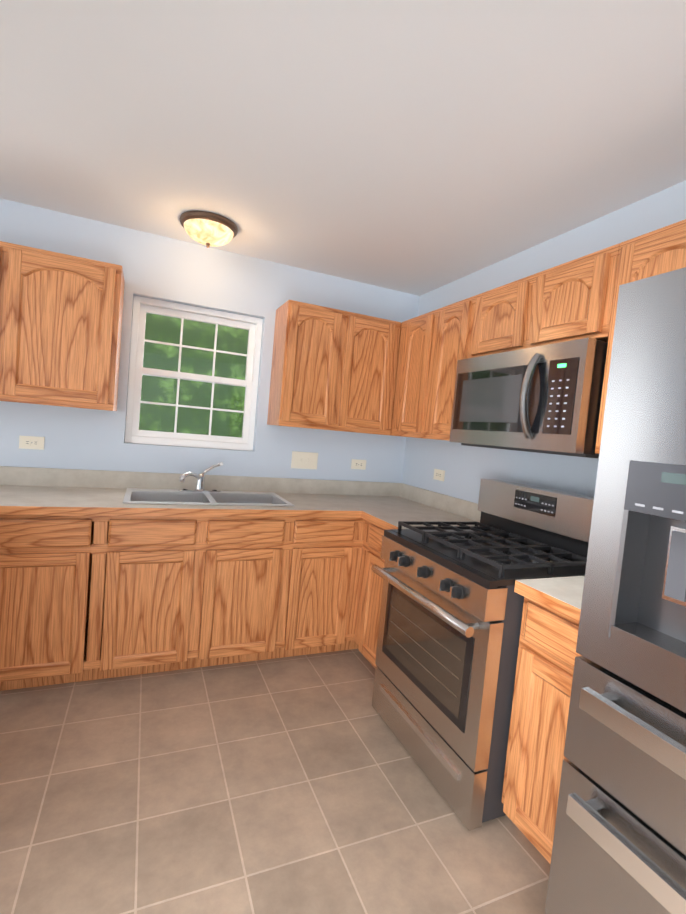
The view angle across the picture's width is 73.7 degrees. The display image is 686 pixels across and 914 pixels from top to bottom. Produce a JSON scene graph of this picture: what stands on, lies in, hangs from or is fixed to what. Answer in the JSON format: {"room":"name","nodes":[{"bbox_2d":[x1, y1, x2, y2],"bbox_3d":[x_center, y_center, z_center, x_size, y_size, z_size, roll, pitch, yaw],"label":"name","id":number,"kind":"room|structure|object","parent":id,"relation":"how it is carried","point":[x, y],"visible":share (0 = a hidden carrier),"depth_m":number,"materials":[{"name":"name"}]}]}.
{"room":"kitchen","nodes":[
{"label":"kitchen","id":0,"kind":"room"},
{"bbox_2d":[0,198,418,482],"bbox_3d":[-1.781,-0.151,2.627,5.150,2.437,0.150,4,3,-23],"label":"wall","id":1,"kind":"structure","parent":0,"point":[159,267],"depth_m":2.84,"materials":[{"name":"blue paint"}]},
{"bbox_2d":[19,436,44,449],"bbox_3d":[-1.742,-0.080,2.563,0.118,0.072,0.008,4,3,-23],"label":"electrical outlet","id":2,"kind":"object","parent":1,"relation":"attached to","point":[29,442],"visible":1,"depth_m":2.56,"materials":[{"name":"beige plastic"}]},
{"bbox_2d":[0,241,124,410],"bbox_3d":[-1.668,-0.664,2.368,0.921,0.762,0.322,4,3,-23],"label":"upper cabinet","id":3,"kind":"object","parent":1,"relation":"attached to","point":[61,315],"visible":1,"depth_m":2.31,"materials":[{"name":"brown wood"}]},
{"bbox_2d":[125,296,262,450],"bbox_3d":[-0.952,-0.510,2.970,0.788,0.888,0.105,4,3,-23],"label":"double-hung window","id":4,"kind":"structure","parent":1,"relation":"in","point":[142,306],"depth_m":2.94,"materials":[{"name":"white plastic"}]},
{"bbox_2d":[291,451,317,469],"bbox_3d":[-0.266,0.025,3.198,0.190,0.118,0.015,4,3,-23],"label":"double light switch","id":5,"kind":"object","parent":1,"relation":"attached to","point":[304,460],"visible":1,"depth_m":3.20,"materials":[{"name":"beige plastic"}]},
{"bbox_2d":[267,300,400,435],"bbox_3d":[0.081,-0.551,3.124,1.084,0.762,0.322,4,3,-23],"label":"upper cabinet","id":6,"kind":"object","parent":1,"relation":"attached to","point":[333,369],"visible":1,"depth_m":2.91,"materials":[{"name":"brown wood"}]},
{"bbox_2d":[351,459,365,469],"bbox_3d":[0.116,0.055,3.368,0.118,0.072,0.008,4,3,-23],"label":"electrical outlet","id":7,"kind":"object","parent":1,"relation":"attached to","point":[358,464],"visible":1,"depth_m":3.37,"materials":[{"name":"beige plastic"}]},
{"bbox_2d":[0,649,549,913],"bbox_3d":[-0.855,1.327,0.077,5.300,0.060,5.800,4,3,-23],"label":"floor","id":8,"kind":"structure","parent":0,"point":[301,784],"depth_m":1.63,"materials":[{"name":"tile"}]},
{"bbox_2d":[0,515,111,690],"bbox_3d":[-1.512,0.672,2.406,0.495,0.872,0.600,4,3,-23],"label":"base cabinet","id":9,"kind":"object","parent":8,"relation":"on","point":[84,598],"depth_m":2.15,"materials":[{"name":"brown wood"}]},
{"bbox_2d":[100,516,211,678],"bbox_3d":[-1.098,0.699,2.585,0.530,0.872,0.600,4,3,-23],"label":"base cabinet","id":10,"kind":"object","parent":8,"relation":"on","point":[158,565],"depth_m":2.33,"materials":[{"name":"brown wood"}]},
{"bbox_2d":[200,517,299,666],"bbox_3d":[-0.665,0.727,2.773,0.535,0.872,0.600,4,3,-23],"label":"base cabinet","id":11,"kind":"object","parent":8,"relation":"on","point":[252,560],"depth_m":2.52,"materials":[{"name":"brown wood"}]},
{"bbox_2d":[288,517,364,656],"bbox_3d":[-0.250,0.753,2.952,0.490,0.872,0.600,4,3,-23],"label":"base cabinet","id":12,"kind":"object","parent":8,"relation":"on","point":[325,589],"depth_m":2.70,"materials":[{"name":"brown wood"}]},
{"bbox_2d":[0,466,439,517],"bbox_3d":[-0.823,0.210,2.628,3.048,0.144,0.656,4,3,-23],"label":"countertop","id":13,"kind":"structure","parent":12,"relation":"on","point":[80,492],"depth_m":2.61,"materials":[{"name":"laminate"}]},
{"bbox_2d":[178,462,223,492],"bbox_3d":[-0.856,0.123,2.772,0.262,0.192,0.204,4,3,-23],"label":"faucet","id":14,"kind":"object","parent":13,"relation":"on","point":[200,483],"depth_m":2.82,"materials":[{"name":"silver metal"}]},
{"bbox_2d":[123,462,294,531],"bbox_3d":[-0.783,0.231,2.684,0.896,0.384,0.476,4,3,-23],"label":"double-bowl sink","id":15,"kind":"object","parent":13,"relation":"in","point":[199,494],"visible":0.46,"depth_m":2.77,"materials":[{"name":"silver metal"}]},
{"bbox_2d":[354,520,385,667],"bbox_3d":[0.453,0.831,2.671,0.601,0.872,0.513,4,3,-23],"label":"base cabinet","id":16,"kind":"object","parent":8,"relation":"on","point":[368,609],"visible":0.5,"depth_m":2.63,"materials":[{"name":"brown wood"}]},
{"bbox_2d":[360,490,480,529],"bbox_3d":[0.500,0.328,2.604,0.629,0.144,0.442,4,3,-23],"label":"countertop","id":17,"kind":"structure","parent":16,"relation":"on","point":[384,509],"depth_m":2.87,"materials":[{"name":"laminate"}]},
{"bbox_2d":[371,479,593,830],"bbox_3d":[0.598,0.722,2.025,0.734,1.186,0.754,4,3,-23],"label":"gas range","id":18,"kind":"object","parent":8,"relation":"on","point":[451,611],"visible":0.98,"depth_m":1.81,"materials":[{"name":"grey metal"}]},
{"bbox_2d":[501,597,581,863],"bbox_3d":[0.927,0.935,1.559,0.601,0.872,0.382,4,3,-23],"label":"base cabinet","id":19,"kind":"object","parent":8,"relation":"on","point":[547,655],"visible":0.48,"depth_m":1.49,"materials":[{"name":"brown wood"}]},
{"bbox_2d":[514,576,584,622],"bbox_3d":[0.960,0.429,1.526,0.628,0.144,0.384,4,3,-23],"label":"countertop","id":20,"kind":"structure","parent":19,"relation":"on","point":[562,595],"depth_m":1.50,"materials":[{"name":"laminate"}]},
{"bbox_2d":[545,267,685,913],"bbox_3d":[1.105,0.531,0.882,0.852,1.780,0.912,4,3,-23],"label":"refrigerator","id":21,"kind":"object","parent":8,"relation":"on","point":[619,843],"visible":1,"depth_m":1.04,"materials":[{"name":"grey metal"}]},
{"bbox_2d":[0,0,685,295],"bbox_3d":[-0.635,-1.156,-0.061,5.300,0.060,5.800,4,3,-23],"label":"ceiling","id":22,"kind":"structure","parent":0,"point":[418,147],"depth_m":1.58,"materials":[{"name":"white paint"}]},
{"bbox_2d":[180,210,237,247],"bbox_3d":[-0.736,-1.211,2.509,0.308,0.130,0.308,4,3,-23],"label":"flush-mount ceiling light","id":23,"kind":"object","parent":22,"relation":"attached to","point":[207,229],"visible":1,"depth_m":2.42,"materials":[{"name":"beige glass"}]},
{"bbox_2d":[402,180,685,503],"bbox_3d":[1.614,0.238,1.029,0.150,2.437,5.500,4,3,-23],"label":"wall","id":24,"kind":"structure","parent":0,"point":[466,469],"depth_m":2.43,"materials":[{"name":"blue paint"}]},
{"bbox_2d":[391,322,402,435],"bbox_3d":[0.519,-0.509,3.070,0.322,0.762,0.163,4,3,-23],"label":"upper cabinet","id":25,"kind":"object","parent":24,"relation":"attached to","point":[401,335],"depth_m":3.07,"materials":[{"name":"brown wood"}]},
{"bbox_2d":[395,313,426,437],"bbox_3d":[0.603,-0.491,2.873,0.322,0.762,0.371,4,3,-23],"label":"upper cabinet","id":26,"kind":"object","parent":24,"relation":"attached to","point":[411,361],"depth_m":2.90,"materials":[{"name":"brown wood"}]},
{"bbox_2d":[433,469,444,480],"bbox_3d":[0.646,0.121,3.082,0.008,0.072,0.118,4,3,-23],"label":"outlet","id":27,"kind":"object","parent":24,"relation":"attached to","point":[439,475],"visible":1,"depth_m":3.08,"materials":[{"name":"beige plastic"}]},
{"bbox_2d":[415,296,474,440],"bbox_3d":[0.714,-0.467,2.613,0.322,0.762,0.404,4,3,-23],"label":"upper cabinet","id":28,"kind":"object","parent":24,"relation":"attached to","point":[447,341],"depth_m":2.59,"materials":[{"name":"brown wood"}]},
{"bbox_2d":[467,280,518,358],"bbox_3d":[0.893,-0.645,2.226,0.322,0.334,0.413,4,3,-23],"label":"upper cabinet","id":29,"kind":"object","parent":24,"relation":"attached to","point":[493,321],"depth_m":2.21,"materials":[{"name":"brown wood"}]},
{"bbox_2d":[511,245,614,350],"bbox_3d":[1.027,-0.615,1.912,0.322,0.334,0.427,4,3,-23],"label":"upper cabinet","id":30,"kind":"object","parent":24,"relation":"attached to","point":[575,299],"depth_m":1.83,"materials":[{"name":"brown wood"}]},
{"bbox_2d":[449,337,607,457],"bbox_3d":[0.860,-0.237,2.059,0.465,0.428,0.754,4,3,-23],"label":"microwave","id":31,"kind":"object","parent":30,"relation":"attached to","point":[546,399],"visible":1,"depth_m":1.83,"materials":[{"name":"silver metal"}]},
{"bbox_2d":[595,219,685,453],"bbox_3d":[1.165,-0.368,1.556,0.322,0.762,0.373,4,3,-23],"label":"upper cabinet","id":32,"kind":"object","parent":24,"relation":"attached to","point":[662,250],"depth_m":1.56,"materials":[{"name":"brown wood"}]},
{"label":"outside","id":33,"kind":"structure","parent":0,"visible":0},
{"bbox_2d":[139,313,248,437],"bbox_3d":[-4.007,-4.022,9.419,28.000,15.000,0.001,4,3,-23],"label":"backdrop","id":34,"kind":"structure","parent":33,"point":[233,341],"depth_m":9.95,"materials":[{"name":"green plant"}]}
]}

